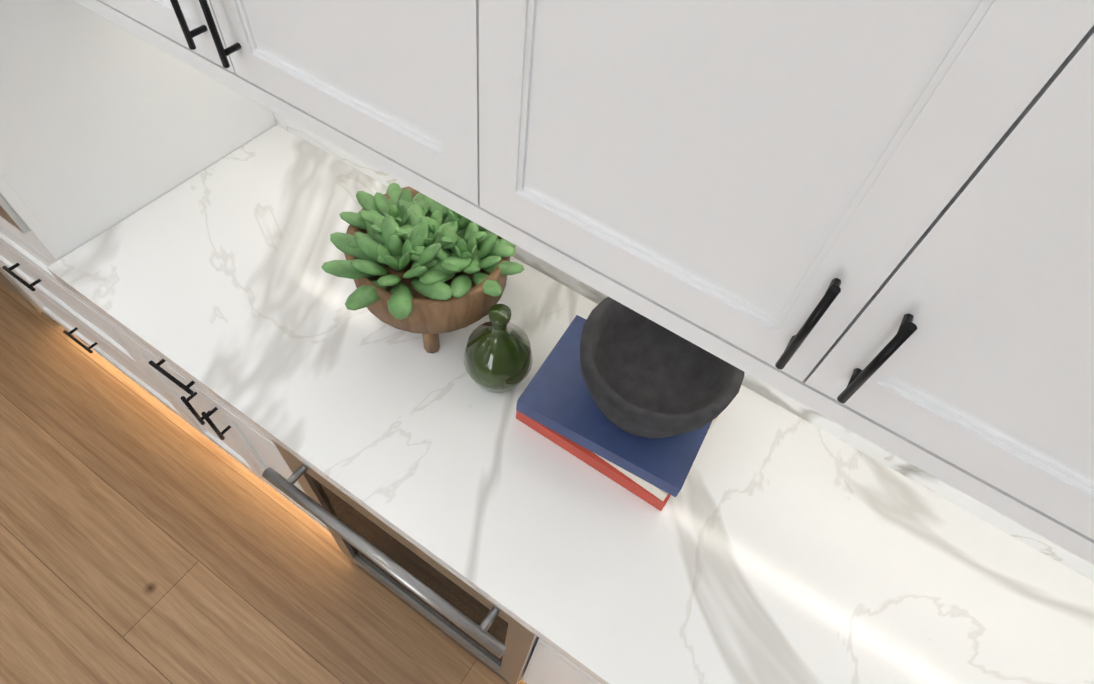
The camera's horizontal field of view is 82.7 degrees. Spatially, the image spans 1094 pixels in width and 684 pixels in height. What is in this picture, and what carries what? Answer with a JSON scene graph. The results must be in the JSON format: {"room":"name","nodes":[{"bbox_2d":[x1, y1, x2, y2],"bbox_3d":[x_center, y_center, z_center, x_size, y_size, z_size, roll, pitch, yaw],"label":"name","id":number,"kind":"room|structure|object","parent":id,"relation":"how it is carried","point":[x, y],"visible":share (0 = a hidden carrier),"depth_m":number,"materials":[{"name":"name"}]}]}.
{"room":"kitchen","nodes":[
{"label":"kitchen","id":0,"kind":"room"},
{"bbox_2d":[0,282,526,683],"bbox_3d":[-2.392,3.517,-0.218,10.450,0.060,9.770,31,58,15],"label":"floor","id":1,"kind":"structure","parent":0,"point":[146,537],"depth_m":1.86,"materials":[{"name":"brown wood"}]},
{"bbox_2d":[0,267,59,324],"bbox_3d":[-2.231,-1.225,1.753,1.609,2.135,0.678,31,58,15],"label":"base cabinet","id":2,"kind":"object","parent":1,"relation":"on","point":[6,280],"depth_m":2.14,"materials":[{"name":"wood"}]},
{"bbox_2d":[0,0,276,429],"bbox_3d":[-1.186,-0.740,1.351,0.805,2.418,0.618,31,58,15],"label":"tall cabinet","id":3,"kind":"object","parent":1,"relation":"on","point":[105,124],"visible":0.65,"depth_m":1.28,"materials":[{"name":"white paint"}]},
{"bbox_2d":[0,194,30,233],"bbox_3d":[-1.366,-0.549,1.138,0.779,0.520,0.090,31,58,15],"label":"built-in oven","id":4,"kind":"object","parent":3,"relation":"in","point":[8,213],"visible":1,"depth_m":1.23,"materials":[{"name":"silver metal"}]},
{"bbox_2d":[101,313,328,530],"bbox_3d":[-0.653,0.053,1.796,0.633,0.880,0.616,31,58,15],"label":"base cabinet","id":5,"kind":"object","parent":1,"relation":"on","point":[238,438],"depth_m":1.57,"materials":[{"name":"white paint"}]},
{"bbox_2d":[262,439,538,683],"bbox_3d":[-0.158,0.395,1.612,0.616,0.875,0.681,31,58,15],"label":"oven","id":6,"kind":"object","parent":1,"relation":"on","point":[482,629],"visible":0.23,"depth_m":1.25,"materials":[{"name":"metal"}]},
{"bbox_2d":[522,638,600,683],"bbox_3d":[0.435,0.697,1.461,0.740,0.880,0.616,31,58,15],"label":"base cabinet","id":7,"kind":"object","parent":1,"relation":"on","point":[546,665],"depth_m":1.29,"materials":[{"name":"white paint"}]},
{"bbox_2d":[46,125,1093,683],"bbox_3d":[0.297,0.342,1.131,2.838,0.040,0.643,31,58,15],"label":"countertop","id":8,"kind":"structure","parent":7,"relation":"on","point":[772,543],"depth_m":1.14,"materials":[{"name":"stone"}]},
{"bbox_2d":[321,182,523,353],"bbox_3d":[-0.232,-0.137,1.228,0.368,0.255,0.406,31,58,15],"label":"succulent planter","id":9,"kind":"object","parent":8,"relation":"on","point":[426,267],"visible":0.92,"depth_m":1.13,"materials":[{"name":"brown wood"}]},
{"bbox_2d":[464,304,532,392],"bbox_3d":[-0.091,0.004,1.179,0.136,0.198,0.136,31,58,15],"label":"vase","id":10,"kind":"object","parent":8,"relation":"on","point":[498,357],"visible":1,"depth_m":1.16,"materials":[{"name":"green glass"}]},
{"bbox_2d":[516,315,718,510],"bbox_3d":[0.141,0.121,1.181,0.335,0.101,0.264,31,58,15],"label":"books","id":11,"kind":"object","parent":8,"relation":"on","point":[557,405],"visible":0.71,"depth_m":1.11,"materials":[{"name":"blue paper"}]},
{"bbox_2d":[580,297,744,437],"bbox_3d":[0.181,0.057,1.072,0.270,0.155,0.270,31,58,15],"label":"stone bowl","id":12,"kind":"object","parent":11,"relation":"on","point":[643,376],"visible":0.85,"depth_m":1.07,"materials":[{"name":"black stone"}]},
{"bbox_3d":[0.672,-0.215,0.793,8.950,3.050,0.150,31,58,15],"label":"wall","id":13,"kind":"structure","parent":0,"visible":0},
{"bbox_2d":[73,0,428,196],"bbox_3d":[-0.311,-0.791,0.616,0.975,1.008,0.348,31,58,15],"label":"upper cabinet","id":14,"kind":"object","parent":13,"relation":"attached to","point":[344,72],"depth_m":0.84,"materials":[{"name":"white paint"}]},
{"bbox_2d":[273,111,1093,581],"bbox_3d":[0.492,-0.017,1.077,2.838,0.489,0.012,31,58,15],"label":"backsplash","id":15,"kind":"structure","parent":13,"relation":"attached to","point":[1047,547],"depth_m":1.22,"materials":[{"name":"stone"}]},
{"bbox_2d":[413,0,1093,564],"bbox_3d":[0.430,-0.352,0.388,1.034,1.008,0.348,31,58,15],"label":"upper cabinet","id":16,"kind":"object","parent":13,"relation":"attached to","point":[871,220],"depth_m":0.57,"materials":[{"name":"white paint"}]}
]}

